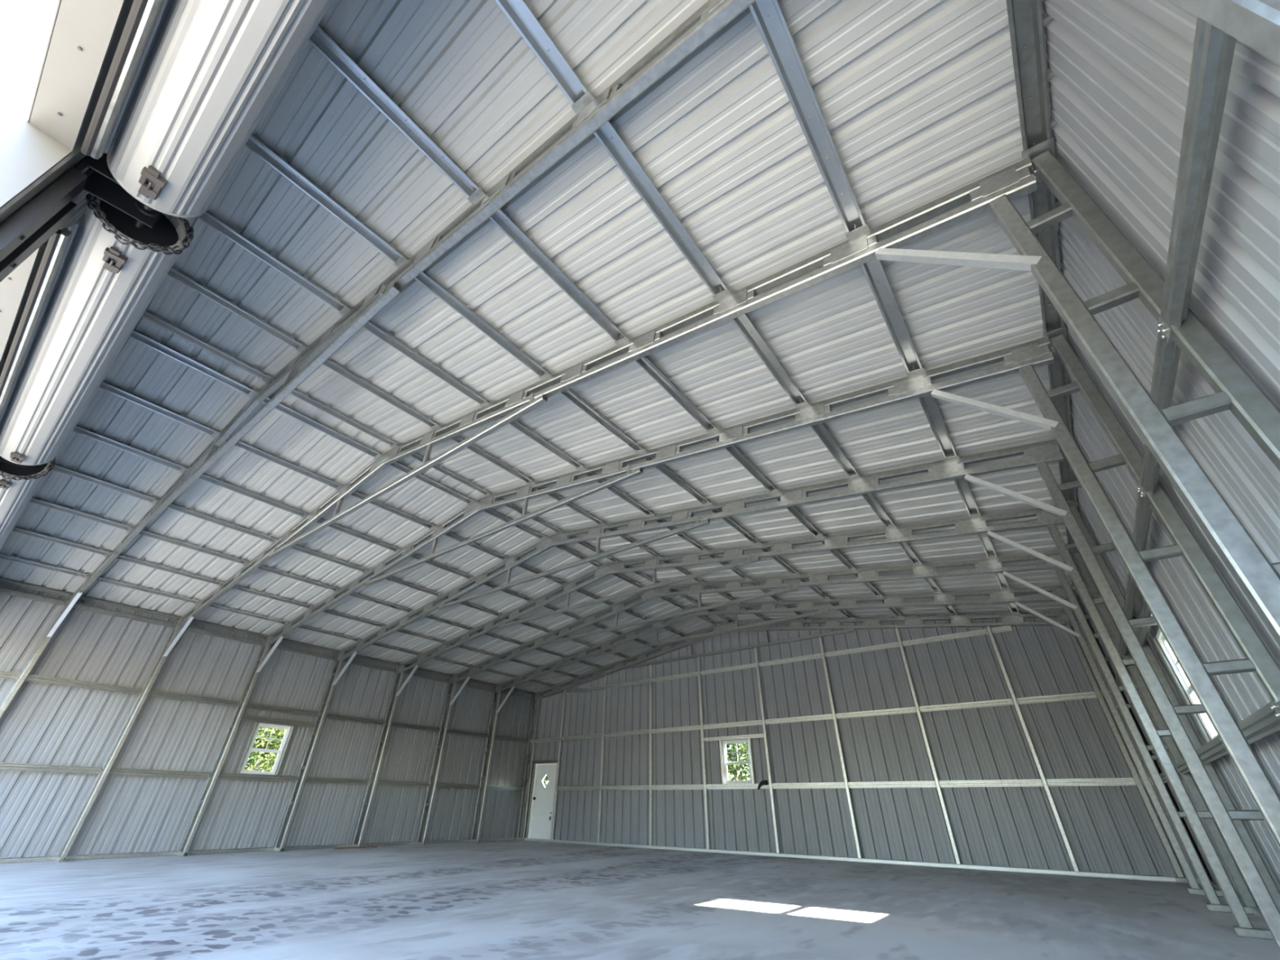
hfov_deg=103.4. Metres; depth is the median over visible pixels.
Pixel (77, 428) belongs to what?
purlin
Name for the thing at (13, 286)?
trim
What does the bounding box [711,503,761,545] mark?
purlin
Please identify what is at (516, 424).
purlin
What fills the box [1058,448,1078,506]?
purlin
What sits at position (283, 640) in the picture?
purlin
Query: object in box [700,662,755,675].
girt
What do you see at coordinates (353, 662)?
beam
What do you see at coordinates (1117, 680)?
wall girt
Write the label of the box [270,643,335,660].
beam
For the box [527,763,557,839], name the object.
door
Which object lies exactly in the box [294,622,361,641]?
purlin
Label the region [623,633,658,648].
purlin
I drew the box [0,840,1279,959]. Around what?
floor
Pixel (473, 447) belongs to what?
purlin
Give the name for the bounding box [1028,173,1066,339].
purlin
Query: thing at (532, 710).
column
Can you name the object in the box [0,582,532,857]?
wall
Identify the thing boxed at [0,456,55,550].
door
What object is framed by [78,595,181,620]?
purlin
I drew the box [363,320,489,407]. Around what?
purlin
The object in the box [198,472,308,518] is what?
purlin
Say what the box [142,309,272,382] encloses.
purlin
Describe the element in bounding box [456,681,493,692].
beam
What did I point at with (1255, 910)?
base rail
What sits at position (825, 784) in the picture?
girt
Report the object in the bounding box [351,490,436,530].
purlin
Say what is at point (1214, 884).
base rail
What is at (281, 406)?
purlin
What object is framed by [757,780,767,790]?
glove
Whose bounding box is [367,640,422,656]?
purlin
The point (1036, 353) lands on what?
roof truss
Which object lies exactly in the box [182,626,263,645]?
beam
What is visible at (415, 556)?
purlin
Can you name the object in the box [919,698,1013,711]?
girt
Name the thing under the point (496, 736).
girt
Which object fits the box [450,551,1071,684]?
roof truss
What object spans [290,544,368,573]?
purlin
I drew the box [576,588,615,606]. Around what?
purlin
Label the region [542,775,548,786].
leafy tree
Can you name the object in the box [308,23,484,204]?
purlin
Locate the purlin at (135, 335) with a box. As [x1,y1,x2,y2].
[128,328,257,398]
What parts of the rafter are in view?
spacer plate, spacer plate, spacer plate, spacer plate, spacer plate, spacer plate, spacer plate, spacer plate, spacer plate, spacer plate, spacer plate, spacer plate, tie plate, spacer plate, spacer plate, spacer plate, spacer plate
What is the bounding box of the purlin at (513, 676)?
[474,665,517,678]
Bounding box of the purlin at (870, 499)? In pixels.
[862,493,896,528]
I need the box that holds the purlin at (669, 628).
[663,626,688,636]
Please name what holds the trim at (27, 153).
attached to the wall at (82, 202)
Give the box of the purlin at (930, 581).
[917,562,942,593]
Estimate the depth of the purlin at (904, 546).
8.32 m
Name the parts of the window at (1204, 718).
sash, sash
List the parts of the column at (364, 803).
foot rail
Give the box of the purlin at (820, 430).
[811,422,860,478]
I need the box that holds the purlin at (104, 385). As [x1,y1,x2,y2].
[98,380,220,438]
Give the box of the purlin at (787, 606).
[780,600,810,620]
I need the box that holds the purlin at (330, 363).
[323,358,439,429]
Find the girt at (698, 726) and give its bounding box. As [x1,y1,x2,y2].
[651,724,701,733]
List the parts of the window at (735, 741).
window header, sash, sash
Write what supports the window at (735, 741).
in the wall at (1108, 828)
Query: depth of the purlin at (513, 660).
14.96 m
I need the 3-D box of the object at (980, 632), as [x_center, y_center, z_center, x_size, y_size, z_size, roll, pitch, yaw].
[6.491,3.379,10.825,1.647,0.109,0.057,-22,-39,31]
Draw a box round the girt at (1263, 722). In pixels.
[1237,700,1279,743]
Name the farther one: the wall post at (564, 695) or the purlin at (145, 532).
the wall post at (564, 695)
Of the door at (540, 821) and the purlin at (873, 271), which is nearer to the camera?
the purlin at (873, 271)
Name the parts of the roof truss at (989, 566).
spacer plate, spacer plate, spacer plate, spacer plate, spacer plate, spacer plate, spacer plate, spacer plate, spacer plate, spacer plate, spacer plate, spacer plate, spacer plate, tie plate, spacer plate, spacer plate, spacer plate, spacer plate, spacer plate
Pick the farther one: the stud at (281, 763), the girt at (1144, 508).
the stud at (281, 763)
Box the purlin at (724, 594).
[704,581,741,604]
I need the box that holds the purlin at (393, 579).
[372,573,442,597]
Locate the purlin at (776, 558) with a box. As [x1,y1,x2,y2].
[760,542,799,575]
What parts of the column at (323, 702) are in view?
foot rail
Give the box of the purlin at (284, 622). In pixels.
[208,603,288,625]
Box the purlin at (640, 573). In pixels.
[618,560,660,583]
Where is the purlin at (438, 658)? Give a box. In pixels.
[427,654,473,667]
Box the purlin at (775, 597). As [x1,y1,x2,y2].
[748,577,782,601]
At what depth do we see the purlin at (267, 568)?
9.94 m
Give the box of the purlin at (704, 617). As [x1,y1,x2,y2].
[687,607,719,626]
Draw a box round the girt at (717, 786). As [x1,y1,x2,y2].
[706,783,769,789]
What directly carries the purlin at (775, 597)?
on the roof truss at (1005, 596)
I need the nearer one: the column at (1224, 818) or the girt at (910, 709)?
the column at (1224, 818)
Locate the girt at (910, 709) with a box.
[835,706,916,719]
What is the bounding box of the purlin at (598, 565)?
[555,544,603,568]
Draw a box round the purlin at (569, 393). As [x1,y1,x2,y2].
[552,382,645,453]
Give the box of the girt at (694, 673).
[651,671,697,682]
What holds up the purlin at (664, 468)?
on the roof truss at (1049, 451)
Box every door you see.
[0,167,194,465]
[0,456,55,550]
[73,0,333,217]
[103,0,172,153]
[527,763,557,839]
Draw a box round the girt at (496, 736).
[488,733,528,742]
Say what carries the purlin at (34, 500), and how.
on the rafter
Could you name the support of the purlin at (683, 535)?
on the roof truss at (975, 525)
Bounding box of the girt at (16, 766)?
[0,761,102,774]
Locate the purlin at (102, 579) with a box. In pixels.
[95,576,200,604]
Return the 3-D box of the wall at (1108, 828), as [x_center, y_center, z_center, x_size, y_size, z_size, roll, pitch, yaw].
[2.412,6.188,12.782,15.268,5.274,0.032,-22,-39,31]
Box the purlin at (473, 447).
[443,430,534,484]
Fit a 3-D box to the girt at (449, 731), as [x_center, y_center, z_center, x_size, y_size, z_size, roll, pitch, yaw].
[-5.153,7.464,14.913,0.057,0.121,1.595,-22,-39,31]
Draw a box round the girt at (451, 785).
[430,782,479,789]
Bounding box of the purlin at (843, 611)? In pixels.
[826,597,854,618]
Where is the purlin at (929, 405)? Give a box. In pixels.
[918,395,959,460]
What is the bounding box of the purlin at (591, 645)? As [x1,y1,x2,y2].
[552,631,594,647]
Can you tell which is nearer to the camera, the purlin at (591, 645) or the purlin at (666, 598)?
the purlin at (666, 598)
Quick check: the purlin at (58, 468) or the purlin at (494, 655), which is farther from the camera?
the purlin at (494, 655)
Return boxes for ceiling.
[0,0,1082,693]
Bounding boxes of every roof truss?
[174,156,1036,629]
[263,337,1053,647]
[336,440,1063,662]
[398,506,1065,674]
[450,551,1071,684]
[495,586,1077,693]
[533,612,1079,701]
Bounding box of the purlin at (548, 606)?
[543,604,582,620]
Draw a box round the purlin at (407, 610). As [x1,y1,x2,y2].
[342,590,413,613]
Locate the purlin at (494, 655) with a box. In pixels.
[450,642,497,657]
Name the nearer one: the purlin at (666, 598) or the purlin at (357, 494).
the purlin at (357, 494)
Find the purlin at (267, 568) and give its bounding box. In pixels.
[257,564,340,591]
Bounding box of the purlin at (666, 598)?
[657,596,688,610]
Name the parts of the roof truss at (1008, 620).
spacer plate, spacer plate, spacer plate, spacer plate, spacer plate, spacer plate, spacer plate, spacer plate, spacer plate, spacer plate, spacer plate, spacer plate, spacer plate, spacer plate, spacer plate, spacer plate, spacer plate, spacer plate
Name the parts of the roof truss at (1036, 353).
spacer plate, spacer plate, spacer plate, spacer plate, spacer plate, spacer plate, spacer plate, spacer plate, spacer plate, spacer plate, spacer plate, spacer plate, spacer plate, tie plate, spacer plate, spacer plate, spacer plate, spacer plate, spacer plate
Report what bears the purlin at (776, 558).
on the roof truss at (989, 566)
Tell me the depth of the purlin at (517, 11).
2.85 m
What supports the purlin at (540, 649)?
on the roof truss at (1005, 596)
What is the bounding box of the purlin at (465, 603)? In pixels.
[444,597,502,617]
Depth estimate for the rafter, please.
3.67 m
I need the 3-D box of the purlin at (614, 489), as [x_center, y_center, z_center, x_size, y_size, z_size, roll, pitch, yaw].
[-0.272,0.229,7.772,0.148,0.079,1.669,-22,-39,31]
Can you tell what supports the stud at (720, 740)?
on the girt at (717, 786)
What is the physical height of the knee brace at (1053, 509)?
0.726 m
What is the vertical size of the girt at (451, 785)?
0.121 m
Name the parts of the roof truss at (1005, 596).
spacer plate, spacer plate, spacer plate, spacer plate, spacer plate, spacer plate, spacer plate, spacer plate, spacer plate, spacer plate, spacer plate, spacer plate, spacer plate, spacer plate, spacer plate, spacer plate, spacer plate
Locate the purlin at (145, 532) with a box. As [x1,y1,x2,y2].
[139,528,249,565]
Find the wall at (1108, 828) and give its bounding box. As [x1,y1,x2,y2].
[519,609,1213,880]
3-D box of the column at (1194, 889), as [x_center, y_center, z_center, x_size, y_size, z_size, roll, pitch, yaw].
[7.263,3.571,7.516,0.389,4.048,0.111,-22,-39,31]
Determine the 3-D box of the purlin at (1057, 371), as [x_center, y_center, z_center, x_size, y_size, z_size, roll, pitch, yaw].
[3.879,-0.785,4.679,0.148,0.079,1.669,-22,-39,31]
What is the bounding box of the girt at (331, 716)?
[320,712,384,724]
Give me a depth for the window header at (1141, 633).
4.88 m
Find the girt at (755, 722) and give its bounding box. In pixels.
[702,720,762,729]
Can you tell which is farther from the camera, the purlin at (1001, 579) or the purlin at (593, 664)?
the purlin at (593, 664)
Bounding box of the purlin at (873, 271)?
[861,257,924,376]
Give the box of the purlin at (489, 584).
[484,581,533,602]
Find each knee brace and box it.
[45,591,82,637]
[162,615,194,656]
[255,635,283,672]
[332,651,356,684]
[395,665,417,695]
[449,676,470,705]
[495,685,514,712]
[875,248,1041,271]
[930,389,1058,429]
[964,474,1067,516]
[986,530,1073,571]
[1002,570,1077,608]
[1014,601,1079,636]
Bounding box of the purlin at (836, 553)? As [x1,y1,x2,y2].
[821,534,857,570]
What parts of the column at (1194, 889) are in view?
foot rail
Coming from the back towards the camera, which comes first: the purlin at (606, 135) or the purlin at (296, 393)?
the purlin at (296, 393)
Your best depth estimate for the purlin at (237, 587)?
10.39 m
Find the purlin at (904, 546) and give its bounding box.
[897,542,922,564]
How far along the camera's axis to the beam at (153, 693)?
10.41 m
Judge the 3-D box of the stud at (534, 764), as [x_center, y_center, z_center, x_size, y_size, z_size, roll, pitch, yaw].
[-3.352,9.802,15.523,0.060,1.927,0.066,-22,-39,31]
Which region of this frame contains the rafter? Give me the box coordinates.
[65,0,756,605]
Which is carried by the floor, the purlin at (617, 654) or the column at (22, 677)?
the column at (22, 677)
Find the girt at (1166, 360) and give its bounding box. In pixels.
[1139,327,1181,494]
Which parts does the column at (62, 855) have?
foot rail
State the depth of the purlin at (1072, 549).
8.04 m
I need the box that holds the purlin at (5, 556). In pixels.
[0,551,91,578]
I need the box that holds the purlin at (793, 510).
[777,497,823,537]
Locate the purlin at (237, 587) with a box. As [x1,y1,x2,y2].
[231,584,313,608]
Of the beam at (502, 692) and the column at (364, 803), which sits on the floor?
the column at (364, 803)
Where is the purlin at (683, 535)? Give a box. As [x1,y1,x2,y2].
[654,514,707,551]
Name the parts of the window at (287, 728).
sash, sash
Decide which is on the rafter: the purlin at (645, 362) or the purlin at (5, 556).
the purlin at (5, 556)
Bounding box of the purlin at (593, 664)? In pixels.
[567,655,604,669]
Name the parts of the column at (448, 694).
foot rail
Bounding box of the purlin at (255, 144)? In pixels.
[244,133,408,267]
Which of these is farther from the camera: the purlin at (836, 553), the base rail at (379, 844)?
the base rail at (379, 844)
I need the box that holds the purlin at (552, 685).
[517,675,555,687]
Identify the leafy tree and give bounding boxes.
[244,726,285,771]
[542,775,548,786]
[725,742,750,780]
[728,746,749,780]
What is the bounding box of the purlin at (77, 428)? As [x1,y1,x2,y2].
[72,424,188,473]
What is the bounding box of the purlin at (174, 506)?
[166,502,277,542]
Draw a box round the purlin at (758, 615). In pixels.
[740,602,769,621]
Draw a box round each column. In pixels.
[0,596,70,719]
[54,619,182,862]
[176,638,271,856]
[273,653,343,852]
[351,666,404,846]
[415,677,457,844]
[469,686,501,842]
[515,694,540,840]
[989,150,1279,645]
[1018,334,1279,847]
[1035,449,1279,950]
[1047,505,1279,940]
[1054,552,1257,915]
[1061,590,1224,897]
[1064,613,1209,884]
[1169,0,1279,64]
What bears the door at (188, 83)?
attached to the post
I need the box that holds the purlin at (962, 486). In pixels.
[953,477,982,517]
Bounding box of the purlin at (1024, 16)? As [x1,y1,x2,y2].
[1006,0,1055,159]
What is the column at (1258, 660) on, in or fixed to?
on the floor
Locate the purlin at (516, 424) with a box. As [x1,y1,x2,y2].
[491,408,585,470]
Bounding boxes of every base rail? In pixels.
[0,855,56,862]
[66,850,177,860]
[187,847,274,854]
[278,844,351,850]
[361,841,416,846]
[419,839,470,844]
[479,837,516,841]
[524,837,1177,882]
[1209,879,1219,889]
[1250,906,1265,921]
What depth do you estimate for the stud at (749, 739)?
12.07 m
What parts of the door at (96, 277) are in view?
hoist chain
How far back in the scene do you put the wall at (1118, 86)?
2.30 m
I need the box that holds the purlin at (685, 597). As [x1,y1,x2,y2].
[665,585,702,606]
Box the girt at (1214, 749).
[1195,735,1227,764]
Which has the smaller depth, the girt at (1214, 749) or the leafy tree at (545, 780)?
the girt at (1214, 749)
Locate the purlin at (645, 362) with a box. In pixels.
[626,351,719,433]
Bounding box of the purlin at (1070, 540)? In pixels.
[1066,526,1079,553]
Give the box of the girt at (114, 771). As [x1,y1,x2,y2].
[108,767,210,778]
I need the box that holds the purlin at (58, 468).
[49,463,159,504]
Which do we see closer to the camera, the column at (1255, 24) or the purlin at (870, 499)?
the column at (1255, 24)
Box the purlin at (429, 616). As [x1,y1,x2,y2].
[416,612,474,631]
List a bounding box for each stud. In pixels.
[235,721,258,773]
[275,725,295,774]
[525,763,536,837]
[719,739,724,785]
[748,737,755,784]
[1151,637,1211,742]
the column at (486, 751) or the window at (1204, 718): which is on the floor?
the column at (486, 751)
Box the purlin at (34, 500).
[29,496,133,532]
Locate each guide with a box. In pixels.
[0,166,87,262]
[0,200,76,282]
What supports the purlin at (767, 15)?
on the roof truss at (1015, 181)
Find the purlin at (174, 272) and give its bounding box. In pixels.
[167,265,307,352]
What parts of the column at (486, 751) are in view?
foot rail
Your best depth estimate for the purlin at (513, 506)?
9.16 m
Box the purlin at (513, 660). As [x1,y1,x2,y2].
[498,654,542,668]
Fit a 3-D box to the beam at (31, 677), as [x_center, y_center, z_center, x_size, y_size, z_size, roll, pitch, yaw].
[-10.210,3.783,9.334,0.057,0.121,1.595,-22,-39,31]
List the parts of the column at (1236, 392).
leg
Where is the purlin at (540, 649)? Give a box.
[524,643,567,657]
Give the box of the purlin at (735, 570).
[706,549,749,579]
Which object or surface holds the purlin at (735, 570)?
on the roof truss at (989, 566)
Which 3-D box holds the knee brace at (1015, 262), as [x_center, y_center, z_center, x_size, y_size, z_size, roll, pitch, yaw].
[1.846,-1.322,3.017,0.690,0.726,0.055,-22,-39,31]
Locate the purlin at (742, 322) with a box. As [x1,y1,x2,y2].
[731,314,809,408]
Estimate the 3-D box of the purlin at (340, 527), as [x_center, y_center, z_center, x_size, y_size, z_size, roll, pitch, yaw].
[-5.002,0.988,9.041,0.148,0.079,1.669,-22,-39,31]
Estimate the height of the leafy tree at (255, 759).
7.273 m
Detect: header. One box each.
[240,714,315,728]
[527,760,557,764]
[1135,598,1152,647]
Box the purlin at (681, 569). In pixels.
[661,555,705,582]
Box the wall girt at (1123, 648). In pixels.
[1119,635,1128,656]
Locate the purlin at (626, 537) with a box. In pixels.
[605,523,661,557]
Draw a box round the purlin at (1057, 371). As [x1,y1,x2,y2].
[1047,347,1073,439]
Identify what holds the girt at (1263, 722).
attached to the column at (1258, 660)
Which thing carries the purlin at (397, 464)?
on the roof truss at (1036, 353)
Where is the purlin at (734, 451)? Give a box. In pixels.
[715,438,779,493]
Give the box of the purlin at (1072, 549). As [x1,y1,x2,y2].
[1071,549,1081,585]
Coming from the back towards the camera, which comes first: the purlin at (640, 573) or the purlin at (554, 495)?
the purlin at (640, 573)
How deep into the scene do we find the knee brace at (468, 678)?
14.57 m
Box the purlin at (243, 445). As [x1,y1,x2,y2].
[225,435,343,490]
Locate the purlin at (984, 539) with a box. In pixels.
[977,533,998,559]
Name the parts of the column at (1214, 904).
foot rail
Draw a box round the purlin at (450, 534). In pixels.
[444,531,508,560]
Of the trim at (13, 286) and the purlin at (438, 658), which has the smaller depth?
the trim at (13, 286)
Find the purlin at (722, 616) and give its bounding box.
[702,604,734,622]
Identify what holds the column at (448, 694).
on the floor
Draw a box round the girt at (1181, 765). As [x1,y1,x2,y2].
[1176,758,1189,774]
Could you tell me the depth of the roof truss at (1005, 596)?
11.38 m
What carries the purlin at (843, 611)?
on the roof truss at (1008, 620)
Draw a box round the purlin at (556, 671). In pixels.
[542,666,579,678]
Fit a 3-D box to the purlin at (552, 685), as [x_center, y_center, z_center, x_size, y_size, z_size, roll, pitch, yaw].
[-3.320,6.556,16.435,0.148,0.079,1.669,-22,-39,31]
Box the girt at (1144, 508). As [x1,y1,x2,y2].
[1132,490,1152,551]
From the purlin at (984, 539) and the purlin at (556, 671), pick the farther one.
the purlin at (556, 671)
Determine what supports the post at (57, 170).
on the floor
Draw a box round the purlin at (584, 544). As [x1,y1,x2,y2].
[563,531,619,562]
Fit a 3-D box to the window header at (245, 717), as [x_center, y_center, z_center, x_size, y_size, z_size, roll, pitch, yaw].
[-8.190,5.454,11.437,0.057,0.121,1.588,-22,-39,31]
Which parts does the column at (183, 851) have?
foot rail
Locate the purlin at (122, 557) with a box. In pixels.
[116,553,224,586]
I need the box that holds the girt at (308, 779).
[299,776,368,785]
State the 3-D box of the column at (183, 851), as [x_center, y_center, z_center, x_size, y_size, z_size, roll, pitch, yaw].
[-8.607,5.354,10.593,0.389,4.048,0.111,-22,-39,31]
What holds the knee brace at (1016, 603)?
attached to the column at (1194, 889)
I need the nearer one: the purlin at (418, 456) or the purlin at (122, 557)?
the purlin at (418, 456)
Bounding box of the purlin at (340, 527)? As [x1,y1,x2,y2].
[315,517,401,552]
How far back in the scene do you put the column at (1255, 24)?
0.88 m
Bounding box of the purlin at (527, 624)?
[505,617,552,633]
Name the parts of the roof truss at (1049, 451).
spacer plate, spacer plate, spacer plate, spacer plate, spacer plate, spacer plate, spacer plate, spacer plate, spacer plate, spacer plate, spacer plate, spacer plate, spacer plate, tie plate, spacer plate, spacer plate, spacer plate, spacer plate, spacer plate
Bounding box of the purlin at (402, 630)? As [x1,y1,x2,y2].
[389,626,447,644]
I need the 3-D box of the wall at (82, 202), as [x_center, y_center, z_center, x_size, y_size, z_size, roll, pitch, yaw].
[-5.720,0.268,3.812,15.268,5.274,0.032,-22,-39,31]
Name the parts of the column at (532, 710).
foot rail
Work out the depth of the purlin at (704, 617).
13.92 m
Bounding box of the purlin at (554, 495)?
[537,486,605,525]
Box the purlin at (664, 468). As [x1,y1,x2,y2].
[645,456,711,506]
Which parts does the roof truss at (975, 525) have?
spacer plate, spacer plate, spacer plate, spacer plate, spacer plate, spacer plate, spacer plate, spacer plate, spacer plate, spacer plate, spacer plate, spacer plate, spacer plate, tie plate, spacer plate, spacer plate, spacer plate, spacer plate, spacer plate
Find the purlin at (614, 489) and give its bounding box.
[586,472,654,516]
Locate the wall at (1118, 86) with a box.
[1043,0,1279,906]
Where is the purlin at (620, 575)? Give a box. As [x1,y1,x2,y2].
[612,573,644,587]
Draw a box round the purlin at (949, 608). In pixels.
[936,591,958,616]
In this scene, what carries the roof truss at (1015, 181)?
on the column at (62, 855)
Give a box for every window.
[240,722,291,774]
[703,733,764,783]
[1155,627,1217,739]
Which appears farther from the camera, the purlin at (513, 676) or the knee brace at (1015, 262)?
the purlin at (513, 676)
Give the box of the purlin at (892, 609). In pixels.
[878,594,903,617]
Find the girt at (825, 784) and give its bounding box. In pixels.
[772,782,845,788]
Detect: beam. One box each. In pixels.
[0,587,66,605]
[0,670,21,679]
[24,673,142,695]
[72,603,175,627]
[147,689,239,706]
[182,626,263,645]
[245,702,318,716]
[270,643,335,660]
[343,658,396,672]
[404,671,448,683]
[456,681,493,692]
[501,691,533,699]
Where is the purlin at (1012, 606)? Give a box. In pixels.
[1003,587,1020,613]
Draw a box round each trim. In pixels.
[0,120,72,208]
[0,247,39,362]
[26,0,124,151]
[1084,613,1213,881]
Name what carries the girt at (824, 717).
attached to the wall post at (765, 732)
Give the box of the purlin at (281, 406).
[262,396,382,459]
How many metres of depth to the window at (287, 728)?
11.23 m
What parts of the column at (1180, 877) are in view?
foot rail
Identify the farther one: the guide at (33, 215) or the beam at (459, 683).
the beam at (459, 683)
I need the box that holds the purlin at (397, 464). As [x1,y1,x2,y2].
[389,461,475,505]
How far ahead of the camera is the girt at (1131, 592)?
4.92 m
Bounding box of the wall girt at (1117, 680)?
[1115,675,1121,685]
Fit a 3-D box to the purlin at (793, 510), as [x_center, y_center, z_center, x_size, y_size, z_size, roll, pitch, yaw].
[2.420,0.554,7.636,0.148,0.079,1.669,-22,-39,31]
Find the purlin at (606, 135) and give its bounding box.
[593,120,731,300]
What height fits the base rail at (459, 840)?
0.064 m
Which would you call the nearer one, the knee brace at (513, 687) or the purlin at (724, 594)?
the purlin at (724, 594)
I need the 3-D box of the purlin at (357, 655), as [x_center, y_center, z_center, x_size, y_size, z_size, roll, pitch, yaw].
[-7.147,4.791,13.513,0.148,0.079,1.669,-22,-39,31]
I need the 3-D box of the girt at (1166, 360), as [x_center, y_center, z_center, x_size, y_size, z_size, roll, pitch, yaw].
[2.811,-0.310,2.749,0.057,0.121,1.595,-22,-39,31]
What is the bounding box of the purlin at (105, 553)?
[12,525,111,556]
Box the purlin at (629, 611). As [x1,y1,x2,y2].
[615,603,655,623]
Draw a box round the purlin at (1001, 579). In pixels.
[992,555,1010,590]
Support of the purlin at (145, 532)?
on the roof truss at (1015, 181)
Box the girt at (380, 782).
[370,779,428,786]
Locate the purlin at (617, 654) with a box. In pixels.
[594,644,631,659]
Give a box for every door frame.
[0,179,55,376]
[57,0,133,177]
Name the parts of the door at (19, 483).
hoist chain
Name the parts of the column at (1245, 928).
foot rail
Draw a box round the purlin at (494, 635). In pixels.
[475,629,524,645]
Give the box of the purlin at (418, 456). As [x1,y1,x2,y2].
[406,448,491,496]
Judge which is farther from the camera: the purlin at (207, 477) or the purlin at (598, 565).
the purlin at (598, 565)
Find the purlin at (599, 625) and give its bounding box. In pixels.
[591,622,623,635]
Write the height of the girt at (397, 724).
0.121 m
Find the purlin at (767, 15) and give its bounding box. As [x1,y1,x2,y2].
[748,0,870,239]
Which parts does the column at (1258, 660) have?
leg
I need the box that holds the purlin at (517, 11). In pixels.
[494,0,594,114]
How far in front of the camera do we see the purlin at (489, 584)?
11.40 m
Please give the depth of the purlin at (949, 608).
10.66 m
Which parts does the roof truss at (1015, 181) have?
spacer plate, spacer plate, spacer plate, spacer plate, spacer plate, spacer plate, spacer plate, spacer plate, spacer plate, spacer plate, spacer plate, spacer plate, spacer plate, tie plate, spacer plate, spacer plate, spacer plate, spacer plate, spacer plate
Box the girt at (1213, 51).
[1160,17,1236,327]
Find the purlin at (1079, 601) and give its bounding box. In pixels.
[1074,591,1084,613]
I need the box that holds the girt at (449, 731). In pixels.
[441,728,487,737]
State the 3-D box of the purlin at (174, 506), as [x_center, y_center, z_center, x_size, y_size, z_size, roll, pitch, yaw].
[-6.857,0.723,8.379,0.148,0.079,1.669,-22,-39,31]
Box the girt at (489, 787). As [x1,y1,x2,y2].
[480,784,523,791]
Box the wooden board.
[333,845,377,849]
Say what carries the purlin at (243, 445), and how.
on the roof truss at (1015, 181)
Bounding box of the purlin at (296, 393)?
[280,384,399,448]
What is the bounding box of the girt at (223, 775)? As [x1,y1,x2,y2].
[217,772,297,782]
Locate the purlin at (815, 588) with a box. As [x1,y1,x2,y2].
[795,573,830,599]
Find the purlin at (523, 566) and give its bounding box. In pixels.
[517,563,567,586]
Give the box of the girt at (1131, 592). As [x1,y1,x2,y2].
[1124,572,1138,619]
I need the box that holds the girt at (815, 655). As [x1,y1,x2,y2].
[758,653,822,666]
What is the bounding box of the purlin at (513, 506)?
[498,497,563,533]
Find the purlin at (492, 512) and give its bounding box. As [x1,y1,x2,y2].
[484,508,546,540]
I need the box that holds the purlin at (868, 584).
[852,568,882,596]
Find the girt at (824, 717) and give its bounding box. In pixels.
[764,713,833,724]
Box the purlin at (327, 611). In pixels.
[315,607,386,628]
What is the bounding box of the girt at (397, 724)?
[386,720,439,732]
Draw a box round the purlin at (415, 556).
[410,553,474,580]
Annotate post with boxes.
[0,145,84,222]
[0,170,85,225]
[551,689,566,839]
[596,675,607,842]
[648,664,653,845]
[697,657,710,848]
[754,647,780,853]
[818,636,862,857]
[894,627,960,863]
[986,626,1079,871]
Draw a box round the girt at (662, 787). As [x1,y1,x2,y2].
[651,784,703,790]

